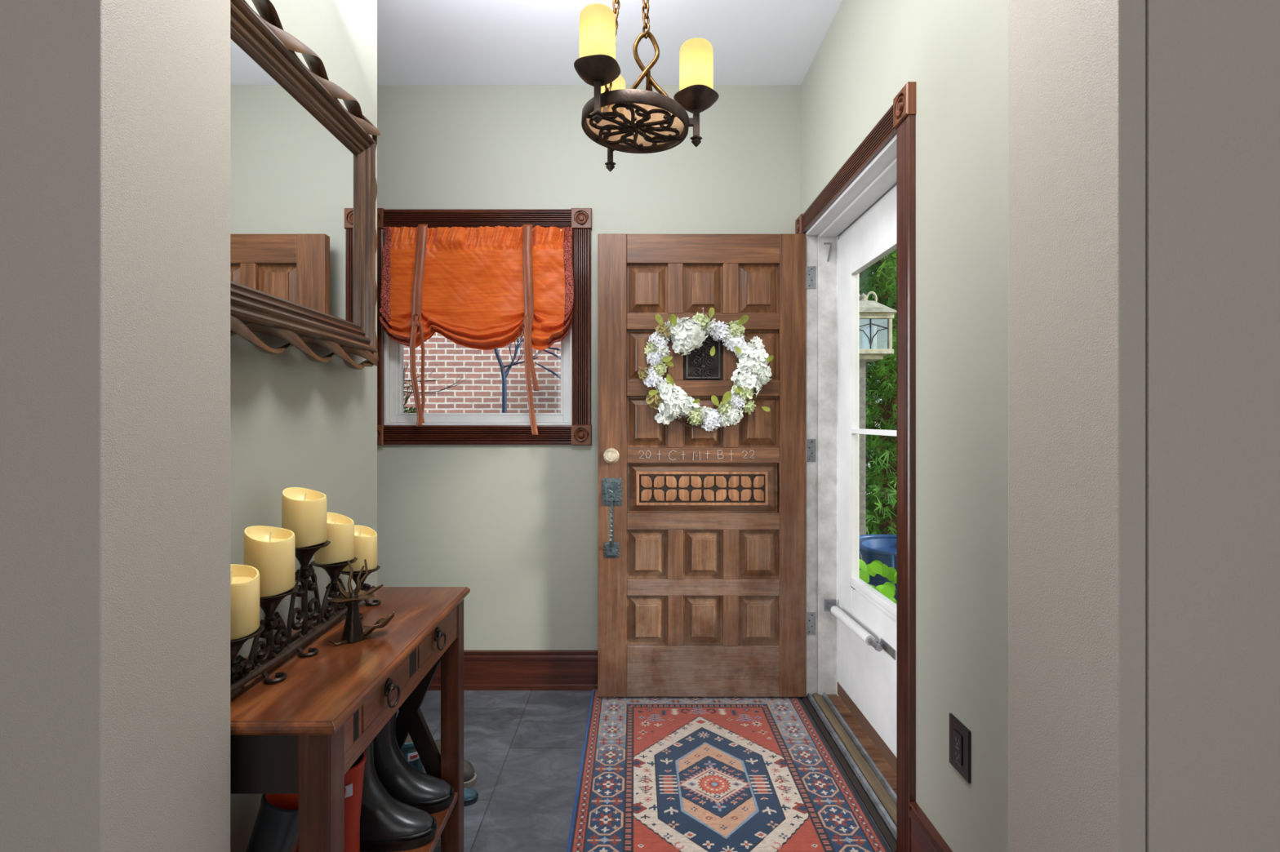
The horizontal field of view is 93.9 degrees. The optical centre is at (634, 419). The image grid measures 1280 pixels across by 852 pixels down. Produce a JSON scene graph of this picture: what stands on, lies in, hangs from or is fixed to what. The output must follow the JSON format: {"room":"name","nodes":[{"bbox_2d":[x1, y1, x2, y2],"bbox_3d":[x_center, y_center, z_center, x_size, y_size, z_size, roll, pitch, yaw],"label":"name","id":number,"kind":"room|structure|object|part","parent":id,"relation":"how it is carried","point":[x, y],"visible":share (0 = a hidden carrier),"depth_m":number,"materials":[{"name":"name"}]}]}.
{"room":"entryway","nodes":[
{"label":"entryway","id":0,"kind":"room"},
{"bbox_2d":[230,0,377,851],"bbox_3d":[-0.860,-0.150,1.381,0.140,2.770,0.903,0,0,0],"label":"wall","id":1,"kind":"structure","parent":0,"point":[296,420],"depth_m":1.44,"materials":[{"name":"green paint"}]},
{"bbox_2d":[230,0,380,369],"bbox_3d":[-0.755,-0.490,1.332,0.070,0.716,0.774,0,0,0],"label":"wall mirror","id":2,"kind":"object","parent":1,"relation":"attached to","point":[304,184],"visible":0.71,"depth_m":1.32,"materials":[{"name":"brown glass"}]},
{"bbox_2d":[230,35,355,323],"bbox_3d":[-0.762,-0.490,1.334,0.004,0.491,0.618,0,0,0],"label":"mirror glass","id":3,"kind":"object","parent":2,"relation":"on","point":[293,167],"depth_m":1.31,"materials":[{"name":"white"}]},
{"bbox_3d":[-0.760,-0.757,1.334,0.055,0.070,0.730,0,0,0],"label":"frame rail","id":4,"kind":"part","parent":2,"relation":"part of","materials":[{"name":"wood"}]},
{"bbox_3d":[-0.760,-0.224,1.334,0.055,0.070,0.730,0,0,0],"label":"frame rail","id":5,"kind":"part","parent":2,"relation":"part of","materials":[{"name":"wood"}]},
{"bbox_3d":[-0.760,-0.490,1.664,0.055,0.603,0.070,0,0,0],"label":"frame rail","id":6,"kind":"part","parent":2,"relation":"part of","materials":[{"name":"wood"}]},
{"bbox_2d":[377,84,800,650],"bbox_3d":[-0.894,-0.150,2.854,3.811,2.770,0.220,0,0,0],"label":"wall","id":7,"kind":"structure","parent":0,"point":[515,526],"depth_m":2.74,"materials":[{"name":"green paint"}]},
{"bbox_2d":[377,208,591,445],"bbox_3d":[-0.718,-0.423,2.829,1.043,1.080,0.229,0,0,0],"label":"window","id":8,"kind":"structure","parent":7,"relation":"in","point":[572,426],"depth_m":2.73,"materials":[{"name":"brown wood"}]},
{"bbox_3d":[-1.194,-0.423,2.735,0.087,0.900,0.018,0,0,0],"label":"casing","id":9,"kind":"part","parent":8,"relation":"part of","materials":[{"name":"wood"}]},
{"bbox_2d":[379,224,573,435],"bbox_3d":[-0.710,-0.399,2.690,0.869,0.938,0.107,0,0,0],"label":"roman shade","id":10,"kind":"object","parent":8,"relation":"attached to","point":[480,287],"visible":1,"depth_m":2.69,"materials":[{"name":"orange fabric"}]},
{"bbox_3d":[-1.121,-0.616,2.685,0.046,0.504,0.056,0,0,0],"label":"beaded trim","id":11,"kind":"part","parent":10,"relation":"part of","materials":[{"name":"red fabric"}]},
{"bbox_3d":[-1.072,-0.389,2.683,0.129,0.124,0.053,0,0,0],"label":"hem trim","id":12,"kind":"part","parent":10,"relation":"part of","materials":[{"name":"orange fabric"}]},
{"bbox_3d":[-0.710,-0.589,2.692,0.868,0.560,0.077,0,0,0],"label":"silk panel","id":13,"kind":"part","parent":10,"relation":"part of","materials":[{"name":"orange fabric"}]},
{"bbox_3d":[-0.339,-0.390,2.683,0.113,0.146,0.055,0,0,0],"label":"hem trim","id":14,"kind":"part","parent":10,"relation":"part of","materials":[{"name":"orange fabric"}]},
{"bbox_3d":[-0.298,-0.617,2.685,0.045,0.502,0.059,0,0,0],"label":"beaded trim","id":15,"kind":"part","parent":10,"relation":"part of","materials":[{"name":"red fabric"}]},
{"bbox_3d":[-0.718,0.071,2.735,0.863,0.087,0.018,0,0,0],"label":"casing sill","id":16,"kind":"part","parent":8,"relation":"part of","materials":[{"name":"brown wood"}]},
{"bbox_3d":[-0.718,-0.423,2.842,0.863,0.900,0.204,0,0,0],"label":"frame","id":17,"kind":"part","parent":8,"relation":"part of","materials":[{"name":"white paint"}]},
{"bbox_3d":[-0.718,-0.423,2.794,0.839,0.876,0.040,0,0,0],"label":"sash","id":18,"kind":"part","parent":8,"relation":"part of","materials":[{"name":"white paint"}]},
{"bbox_3d":[-0.243,-0.423,2.735,0.087,0.900,0.018,0,0,0],"label":"casing","id":19,"kind":"part","parent":8,"relation":"part of","materials":[{"name":"brown wood"}]},
{"bbox_2d":[427,650,597,690],"bbox_3d":[-0.919,1.147,2.734,3.361,0.176,0.020,0,0,0],"label":"baseboard","id":20,"kind":"structure","parent":7,"relation":"attached to","point":[483,670],"depth_m":2.73,"materials":[{"name":"brown wood"}]},
{"bbox_2d":[377,0,842,84],"bbox_3d":[-0.320,-1.595,-0.103,5.361,0.120,6.194,0,0,0],"label":"ceiling","id":21,"kind":"structure","parent":0,"point":[420,42],"depth_m":2.40,"materials":[{"name":"paint"}]},
{"bbox_2d":[573,0,719,171],"bbox_3d":[0.037,-1.122,1.571,0.363,0.826,0.388,0,0,0],"label":"chandelier","id":22,"kind":"object","parent":21,"relation":"hanging from","point":[633,120],"visible":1,"depth_m":1.52,"materials":[{"name":"brown metal"}]},
{"bbox_3d":[-0.089,-0.901,1.432,0.087,0.141,0.087,0,0,0],"label":"lamp shade","id":23,"kind":"part","parent":22,"relation":"part of","materials":[{"name":"white"}]},
{"bbox_3d":[-0.086,-0.773,1.439,0.020,0.080,0.035,0,0,26],"label":"arm","id":24,"kind":"part","parent":22,"relation":"part of","materials":[{"name":"brown metal"}]},
{"bbox_3d":[-0.068,-0.773,1.702,0.019,0.080,0.034,0,0,-19],"label":"arm","id":25,"kind":"part","parent":22,"relation":"part of","materials":[{"name":"brown metal"}]},
{"bbox_3d":[-0.043,-1.159,1.580,0.092,0.747,0.021,0,0,8],"label":"chain","id":26,"kind":"part","parent":22,"relation":"part of","materials":[{"name":"gold metal"}]},
{"bbox_3d":[-0.070,-0.901,1.709,0.087,0.141,0.087,0,0,0],"label":"lamp shade","id":27,"kind":"part","parent":22,"relation":"part of","materials":[{"name":"white"}]},
{"bbox_2d":[586,102,680,152],"bbox_3d":[0.000,-0.763,1.565,0.249,0.024,0.267,0,0,0],"label":"grille","id":28,"kind":"object","parent":22,"relation":"attached to","point":[625,127],"depth_m":1.56,"materials":[{"name":"metal"}]},
{"bbox_3d":[0.024,-1.265,1.565,0.031,0.536,0.020,0,0,0],"label":"chain","id":29,"kind":"part","parent":22,"relation":"part of","materials":[{"name":"gold metal"}]},
{"bbox_3d":[0.151,-0.773,1.554,0.032,0.080,0.016,0,0,0],"label":"arm","id":30,"kind":"part","parent":22,"relation":"part of","materials":[{"name":"brown metal"}]},
{"bbox_3d":[0.160,-0.898,1.554,0.087,0.141,0.087,0,0,0],"label":"lamp shade","id":31,"kind":"part","parent":22,"relation":"part of","materials":[{"name":"white"}]},
{"bbox_2d":[0,0,1279,851],"bbox_3d":[-0.320,-0.150,0.817,5.361,2.770,0.227,0,0,0],"label":"wall","id":32,"kind":"structure","parent":0,"point":[1144,135],"depth_m":0.72,"materials":[{"name":"beige paint"}]},
{"bbox_2d":[395,690,892,851],"bbox_3d":[-1.109,1.260,-0.103,3.781,0.050,6.194,0,0,0],"label":"floor","id":33,"kind":"structure","parent":0,"point":[524,748],"depth_m":2.16,"materials":[{"name":"tile"}]},
{"bbox_2d":[230,586,470,851],"bbox_3d":[-0.628,0.858,1.333,0.313,0.755,0.777,0,0,0],"label":"console table","id":34,"kind":"object","parent":33,"relation":"on","point":[300,734],"visible":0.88,"depth_m":1.14,"materials":[{"name":"brown wood"}]},
{"bbox_2d":[245,794,297,851],"bbox_3d":[-0.672,0.843,1.113,0.185,0.363,0.154,0,0,0],"label":"boot","id":35,"kind":"object","parent":34,"relation":"on","point":[275,829],"visible":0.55,"depth_m":1.04,"materials":[{"name":"black rubber"}]},
{"bbox_2d":[230,540,381,693],"bbox_3d":[-0.709,0.373,1.297,0.118,0.212,0.649,0,0,-2],"label":"candle holder","id":36,"kind":"object","parent":34,"relation":"on","point":[241,667],"visible":0.67,"depth_m":1.23,"materials":[{"name":"brown metal"}]},
{"bbox_3d":[-0.699,0.440,1.035,0.011,0.041,0.011,0,0,22],"label":"stem","id":37,"kind":"part","parent":36,"relation":"part of","materials":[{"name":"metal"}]},
{"bbox_2d":[230,564,259,640],"bbox_3d":[-0.699,0.312,1.035,0.085,0.116,0.085,0,0,0],"label":"pillar candle","id":38,"kind":"object","parent":36,"relation":"on","point":[244,580],"visible":0.57,"depth_m":1.02,"materials":[{"name":"beige wax"}]},
{"bbox_2d":[230,624,264,676],"bbox_3d":[-0.699,0.406,1.035,0.100,0.074,0.100,0,0,0],"label":"candle cup","id":39,"kind":"object","parent":36,"relation":"on","point":[239,665],"depth_m":1.04,"materials":[{"name":"metal"}]},
{"bbox_2d":[243,525,295,597],"bbox_3d":[-0.703,0.269,1.152,0.085,0.124,0.085,0,0,0],"label":"pillar candle","id":40,"kind":"object","parent":36,"relation":"on","point":[271,550],"visible":0.94,"depth_m":1.12,"materials":[{"name":"beige wax"}]},
{"bbox_3d":[-0.703,0.420,1.152,0.011,0.080,0.011,0,0,22],"label":"stem","id":41,"kind":"part","parent":36,"relation":"part of","materials":[{"name":"metal"}]},
{"bbox_2d":[259,585,299,630],"bbox_3d":[-0.703,0.367,1.152,0.100,0.074,0.100,0,0,0],"label":"candle cup","id":42,"kind":"object","parent":36,"relation":"on","point":[273,620],"depth_m":1.14,"materials":[{"name":"metal"}]},
{"bbox_3d":[-0.709,0.459,1.300,0.044,0.023,0.632,0,0,-2],"label":"rail","id":43,"kind":"part","parent":36,"relation":"part of","materials":[{"name":"brown metal"}]},
{"bbox_2d":[281,487,326,548],"bbox_3d":[-0.708,0.208,1.282,0.085,0.121,0.085,0,0,0],"label":"pillar candle","id":44,"kind":"object","parent":36,"relation":"on","point":[304,510],"visible":0.96,"depth_m":1.25,"materials":[{"name":"beige wax"}]},
{"bbox_3d":[-0.708,0.389,1.282,0.011,0.143,0.011,0,0,22],"label":"stem","id":45,"kind":"part","parent":36,"relation":"part of","materials":[{"name":"metal"}]},
{"bbox_2d":[294,540,330,579],"bbox_3d":[-0.708,0.304,1.282,0.100,0.074,0.100,0,0,0],"label":"candle cup","id":46,"kind":"object","parent":36,"relation":"on","point":[304,555],"depth_m":1.27,"materials":[{"name":"metal"}]},
{"bbox_2d":[314,512,354,564],"bbox_3d":[-0.713,0.280,1.420,0.085,0.112,0.085,0,0,0],"label":"pillar candle","id":47,"kind":"object","parent":36,"relation":"on","point":[340,528],"visible":0.84,"depth_m":1.39,"materials":[{"name":"beige wax"}]},
{"bbox_2d":[311,556,357,591],"bbox_3d":[-0.713,0.372,1.420,0.100,0.074,0.100,0,0,0],"label":"candle cup","id":48,"kind":"object","parent":36,"relation":"on","point":[334,571],"depth_m":1.40,"materials":[{"name":"metal"}]},
{"bbox_3d":[-0.713,0.422,1.420,0.011,0.075,0.011,0,0,22],"label":"stem","id":49,"kind":"part","parent":36,"relation":"part of","materials":[{"name":"metal"}]},
{"bbox_2d":[342,524,377,572],"bbox_3d":[-0.718,0.335,1.560,0.085,0.109,0.085,0,0,0],"label":"pillar candle","id":50,"kind":"object","parent":36,"relation":"on","point":[365,538],"visible":0.72,"depth_m":1.53,"materials":[{"name":"beige wax"}]},
{"bbox_2d":[341,564,380,591],"bbox_3d":[-0.718,0.426,1.560,0.100,0.074,0.100,0,0,0],"label":"candle cup","id":51,"kind":"object","parent":36,"relation":"on","point":[365,587],"depth_m":1.55,"materials":[{"name":"metal"}]},
{"bbox_2d":[295,786,346,851],"bbox_3d":[-0.611,0.893,1.195,0.147,0.282,0.092,0,0,0],"label":"boot","id":52,"kind":"object","parent":34,"relation":"on","point":[344,787],"visible":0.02,"depth_m":1.21,"materials":[{"name":"red rubber"}]},
{"bbox_3d":[-0.514,0.869,0.982,0.052,0.733,0.050,0,0,0],"label":"leg","id":53,"kind":"part","parent":34,"relation":"part of","materials":[{"name":"brown wood"}]},
{"bbox_2d":[344,751,366,851],"bbox_3d":[-0.671,0.885,1.290,0.172,0.299,0.096,0,0,0],"label":"boot","id":54,"kind":"object","parent":34,"relation":"on","point":[353,777],"visible":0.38,"depth_m":1.27,"materials":[{"name":"red rubber"}]},
{"bbox_2d":[329,559,394,645],"bbox_3d":[-0.595,0.394,1.307,0.109,0.173,0.096,0,0,0],"label":"bronze figurine","id":55,"kind":"object","parent":34,"relation":"on","point":[353,632],"visible":1,"depth_m":1.29,"materials":[{"name":"metal"}]},
{"bbox_3d":[-0.626,0.474,1.275,0.043,0.012,0.017,0,0,-33],"label":"tail stem","id":56,"kind":"part","parent":55,"relation":"part of","materials":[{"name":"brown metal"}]},
{"bbox_3d":[-0.629,0.537,1.186,0.278,0.056,0.212,0,0,0],"label":"drawer","id":57,"kind":"part","parent":34,"relation":"part of","materials":[{"name":"brown wood"}]},
{"bbox_3d":[-0.481,0.542,1.186,0.019,0.058,0.037,0,0,0],"label":"ring pull","id":58,"kind":"part","parent":34,"relation":"part of","materials":[{"name":"metal"}]},
{"bbox_2d":[360,739,437,851],"bbox_3d":[-0.628,0.821,1.475,0.275,0.427,0.119,0,0,0],"label":"boot","id":59,"kind":"object","parent":34,"relation":"on","point":[387,824],"visible":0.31,"depth_m":1.45,"materials":[{"name":"black rubber"}]},
{"bbox_2d":[360,792,457,851],"bbox_3d":[-0.635,1.046,1.333,0.287,0.022,0.737,0,0,0],"label":"shelf","id":60,"kind":"object","parent":34,"relation":"attached to","point":[442,818],"depth_m":1.53,"materials":[{"name":"brown wood"}]},
{"bbox_2d":[373,711,454,814],"bbox_3d":[-0.624,0.821,1.605,0.275,0.427,0.111,0,0,0],"label":"boot","id":61,"kind":"object","parent":34,"relation":"on","point":[404,783],"visible":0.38,"depth_m":1.57,"materials":[{"name":"black rubber"}]},
{"bbox_3d":[-0.629,0.537,1.479,0.278,0.056,0.238,0,0,0],"label":"drawer","id":62,"kind":"part","parent":34,"relation":"part of","materials":[{"name":"brown wood"}]},
{"bbox_3d":[-0.481,0.542,1.479,0.019,0.058,0.037,0,0,0],"label":"ring pull","id":63,"kind":"part","parent":34,"relation":"part of","materials":[{"name":"metal"}]},
{"bbox_3d":[-0.514,0.869,1.685,0.052,0.733,0.050,0,0,0],"label":"leg","id":64,"kind":"part","parent":34,"relation":"part of","materials":[{"name":"brown wood"}]},
{"bbox_2d":[400,733,422,772],"bbox_3d":[-0.771,1.134,1.955,0.179,0.202,0.107,0,0,0],"label":"boot","id":65,"kind":"object","parent":33,"relation":"on","point":[408,751],"visible":0.15,"depth_m":1.92,"materials":[{"name":"teal rubber"}]},
{"bbox_2d":[422,760,476,788],"bbox_3d":[-0.668,1.196,2.051,0.268,0.078,0.097,0,0,14],"label":"boot","id":66,"kind":"object","parent":33,"relation":"on","point":[469,776],"visible":0.14,"depth_m":2.01,"materials":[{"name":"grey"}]},
{"bbox_2d":[434,738,478,807],"bbox_3d":[-0.594,1.141,1.915,0.172,0.187,0.101,0,0,0],"label":"boot","id":67,"kind":"object","parent":33,"relation":"on","point":[470,796],"visible":0.13,"depth_m":1.92,"materials":[{"name":"teal rubber"}]},
{"bbox_2d":[566,688,891,851],"bbox_3d":[0.268,1.232,2.011,0.925,0.010,1.453,0,0,0],"label":"rug","id":68,"kind":"object","parent":33,"relation":"on","point":[656,774],"visible":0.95,"depth_m":2.03,"materials":[{"name":"multicoloured fabric"}]},
{"bbox_2d":[800,0,1008,851],"bbox_3d":[0.841,-0.150,1.837,0.160,2.770,1.814,0,0,0],"label":"wall","id":69,"kind":"structure","parent":0,"point":[955,52],"depth_m":1.43,"materials":[{"name":"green paint"}]},
{"bbox_2d":[597,234,815,697],"bbox_3d":[0.318,0.201,2.613,0.960,2.032,0.102,0,0,0],"label":"door","id":70,"kind":"structure","parent":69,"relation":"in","point":[701,581],"depth_m":2.62,"materials":[{"name":"brown wood"}]},
{"bbox_3d":[-0.101,0.572,2.615,0.069,0.072,0.009,0,0,0],"label":"handle plate","id":71,"kind":"part","parent":70,"relation":"part of","materials":[{"name":"grey metal"}]},
{"bbox_3d":[-0.100,0.317,2.615,0.091,0.124,0.009,0,0,0],"label":"handle plate","id":72,"kind":"part","parent":70,"relation":"part of","materials":[{"name":"grey metal"}]},
{"bbox_3d":[0.055,0.885,2.639,0.181,0.222,0.034,0,0,0],"label":"raised panel","id":73,"kind":"part","parent":70,"relation":"part of","materials":[{"name":"brown wood"}]},
{"bbox_3d":[0.055,0.593,2.639,0.181,0.219,0.034,0,0,0],"label":"raised panel","id":74,"kind":"part","parent":70,"relation":"part of","materials":[{"name":"brown wood"}]},
{"bbox_3d":[0.055,0.011,2.639,0.181,0.226,0.034,0,0,0],"label":"raised panel","id":75,"kind":"part","parent":70,"relation":"part of","materials":[{"name":"brown wood"}]},
{"bbox_3d":[0.055,-0.283,2.639,0.181,0.224,0.034,0,0,0],"label":"raised panel","id":76,"kind":"part","parent":70,"relation":"part of","materials":[{"name":"brown wood"}]},
{"bbox_3d":[0.055,-0.575,2.639,0.181,0.222,0.034,0,0,0],"label":"raised panel","id":77,"kind":"part","parent":70,"relation":"part of","materials":[{"name":"brown wood"}]},
{"bbox_3d":[0.300,0.301,2.639,0.662,0.222,0.034,0,0,0],"label":"long panel","id":78,"kind":"part","parent":70,"relation":"part of","materials":[{"name":"brown wood"}]},
{"bbox_3d":[0.295,0.302,2.619,0.576,0.148,0.009,0,0,0],"label":"panel moulding","id":79,"kind":"part","parent":70,"relation":"part of","materials":[{"name":"brown wood"}]},
{"bbox_3d":[0.300,0.885,2.639,0.176,0.222,0.034,0,0,0],"label":"raised panel","id":80,"kind":"part","parent":70,"relation":"part of","materials":[{"name":"brown wood"}]},
{"bbox_3d":[0.300,0.593,2.639,0.176,0.219,0.034,0,0,0],"label":"raised panel","id":81,"kind":"part","parent":70,"relation":"part of","materials":[{"name":"brown wood"}]},
{"bbox_3d":[0.300,0.011,2.639,0.176,0.226,0.034,0,0,0],"label":"raised panel","id":82,"kind":"part","parent":70,"relation":"part of","materials":[{"name":"brown wood"}]},
{"bbox_3d":[0.300,-0.575,2.639,0.176,0.222,0.034,0,0,0],"label":"raised panel","id":83,"kind":"part","parent":70,"relation":"part of","materials":[{"name":"brown wood"}]},
{"bbox_2d":[686,333,719,378],"bbox_3d":[0.300,-0.282,2.630,0.148,0.202,0.013,0,0,0],"label":"iron grille","id":84,"kind":"object","parent":70,"relation":"attached to","point":[700,364],"depth_m":2.64,"materials":[{"name":"grey metal"}]},
{"bbox_2d":[637,307,773,431],"bbox_3d":[0.303,-0.219,2.575,0.585,0.544,0.097,0,0,0],"label":"flower wreath","id":85,"kind":"object","parent":70,"relation":"hanging from","point":[672,402],"visible":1,"depth_m":2.57,"materials":[{"name":"plant"}]},
{"bbox_3d":[0.545,0.885,2.639,0.181,0.222,0.034,0,0,0],"label":"raised panel","id":86,"kind":"part","parent":70,"relation":"part of","materials":[{"name":"brown wood"}]},
{"bbox_3d":[0.545,0.593,2.639,0.181,0.219,0.034,0,0,0],"label":"raised panel","id":87,"kind":"part","parent":70,"relation":"part of","materials":[{"name":"brown wood"}]},
{"bbox_3d":[0.545,0.011,2.639,0.181,0.226,0.034,0,0,0],"label":"raised panel","id":88,"kind":"part","parent":70,"relation":"part of","materials":[{"name":"brown wood"}]},
{"bbox_3d":[0.545,-0.283,2.639,0.181,0.224,0.034,0,0,0],"label":"raised panel","id":89,"kind":"part","parent":70,"relation":"part of","materials":[{"name":"brown wood"}]},
{"bbox_3d":[0.545,-0.575,2.639,0.181,0.222,0.034,0,0,0],"label":"raised panel","id":90,"kind":"part","parent":70,"relation":"part of","materials":[{"name":"brown wood"}]},
{"bbox_2d":[795,81,915,851],"bbox_3d":[1.022,0.171,2.179,0.579,2.168,1.125,0,0,0],"label":"door frame","id":91,"kind":"structure","parent":69,"relation":"attached to","point":[884,162],"depth_m":2.12,"materials":[{"name":"brown wood"}]},
{"bbox_3d":[0.849,-0.736,2.625,0.035,0.082,0.012,0,0,0],"label":"latch plate","id":92,"kind":"part","parent":91,"relation":"part of","materials":[{"name":"metal"}]},
{"bbox_3d":[0.803,1.222,2.169,0.040,0.026,0.948,0,0,0],"label":"oak sill","id":93,"kind":"part","parent":91,"relation":"part of","materials":[{"name":"brown wood"}]},
{"bbox_3d":[0.751,0.204,1.660,0.020,2.062,0.080,0,0,0],"label":"casing","id":94,"kind":"part","parent":91,"relation":"part of","materials":[{"name":"brown wood"}]},
{"bbox_2d":[824,188,897,774],"bbox_3d":[0.873,0.207,2.178,0.092,1.984,0.875,0,0,0],"label":"door","id":95,"kind":"structure","parent":69,"relation":"in","point":[867,620],"depth_m":2.39,"materials":[{"name":"white paint"}]},
{"bbox_2d":[909,801,952,851],"bbox_3d":[0.751,1.135,1.278,0.020,0.200,0.695,0,0,0],"label":"baseboard","id":96,"kind":"structure","parent":69,"relation":"attached to","point":[924,837],"depth_m":1.55,"materials":[{"name":"brown wood"}]},
{"bbox_2d":[949,713,970,783],"bbox_3d":[0.756,0.765,1.395,0.010,0.120,0.086,0,0,0],"label":"wall outlet","id":97,"kind":"object","parent":69,"relation":"attached to","point":[959,735],"visible":1,"depth_m":1.39,"materials":[{"name":"black plastic"}]},
{"bbox_2d":[953,728,962,766],"bbox_3d":[0.753,0.767,1.395,0.004,0.073,0.034,0,0,0],"label":"receptacle","id":98,"kind":"object","parent":97,"relation":"attached to","point":[957,733],"depth_m":1.39,"materials":[{"name":"plastic"}]},
{"label":"outside","id":99,"kind":"structure","parent":0,"visible":0},
{"bbox_3d":[0.000,1.860,7.465,18.000,0.050,13.070,0,0,0],"label":"ground","id":100,"kind":"structure","parent":99,"visible":0},
{"bbox_2d":[403,346,467,413],"bbox_3d":[-1.454,0.652,4.196,0.626,2.366,0.359,0,0,0],"label":"shrub","id":101,"kind":"object","parent":100,"relation":"on","point":[411,410],"visible":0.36,"depth_m":4.19,"materials":[{"name":"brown plant"}]},
{"bbox_2d":[403,332,560,413],"bbox_3d":[-2.950,-1.215,6.850,7.100,6.100,0.300,0,0,0],"label":"brick house","id":102,"kind":"structure","parent":100,"relation":"on","point":[482,392],"depth_m":6.70,"materials":[{"name":"red brick"}]},
{"bbox_2d":[493,331,560,413],"bbox_3d":[-0.760,0.390,4.482,0.699,2.889,0.370,0,0,44],"label":"slender tree","id":103,"kind":"object","parent":100,"relation":"on","point":[502,366],"visible":0.27,"depth_m":4.58,"materials":[{"name":"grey plant"}]},
{"bbox_2d":[858,248,897,534],"bbox_3d":[2.235,-0.138,5.423,1.853,3.951,1.777,0,0,43],"label":"cedar tree","id":104,"kind":"object","parent":100,"relation":"on","point":[884,468],"visible":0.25,"depth_m":5.13,"materials":[{"name":"green plant"}]},
{"bbox_2d":[858,291,897,559],"bbox_3d":[1.527,0.488,4.000,0.340,2.693,0.340,0,0,0],"label":"lantern","id":105,"kind":"object","parent":100,"relation":"on","point":[872,313],"visible":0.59,"depth_m":3.97,"materials":[{"name":"beige metal"}]},
{"bbox_3d":[1.491,0.706,4.010,0.087,2.259,0.080,0,0,0],"label":"post","id":106,"kind":"part","parent":105,"relation":"part of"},
{"bbox_3d":[1.527,-0.566,4.000,0.290,0.246,0.290,0,0,0],"label":"lantern frame","id":107,"kind":"part","parent":105,"relation":"part of","materials":[{"name":"beige metal"}]},
{"bbox_2d":[858,534,897,600],"bbox_3d":[1.518,1.274,3.450,0.548,1.123,0.548,0,0,0],"label":"planter","id":108,"kind":"object","parent":100,"relation":"on","point":[882,548],"visible":0.16,"depth_m":3.39,"materials":[{"name":"ceramic"}]},
{"bbox_2d":[858,559,897,604],"bbox_3d":[1.227,1.278,2.931,0.397,1.115,0.492,0,0,-39],"label":"plant","id":109,"kind":"object","parent":100,"relation":"on","point":[887,589],"visible":0.18,"depth_m":2.99,"materials":[{"name":"green plant"}]},
{"bbox_2d":[859,257,897,515],"bbox_3d":[3.357,-0.700,7.924,3.088,5.075,2.712,0,0,-44],"label":"cedar tree","id":110,"kind":"object","parent":100,"relation":"on","point":[890,257],"visible":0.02,"depth_m":7.59,"materials":[{"name":"green plant"}]}
]}

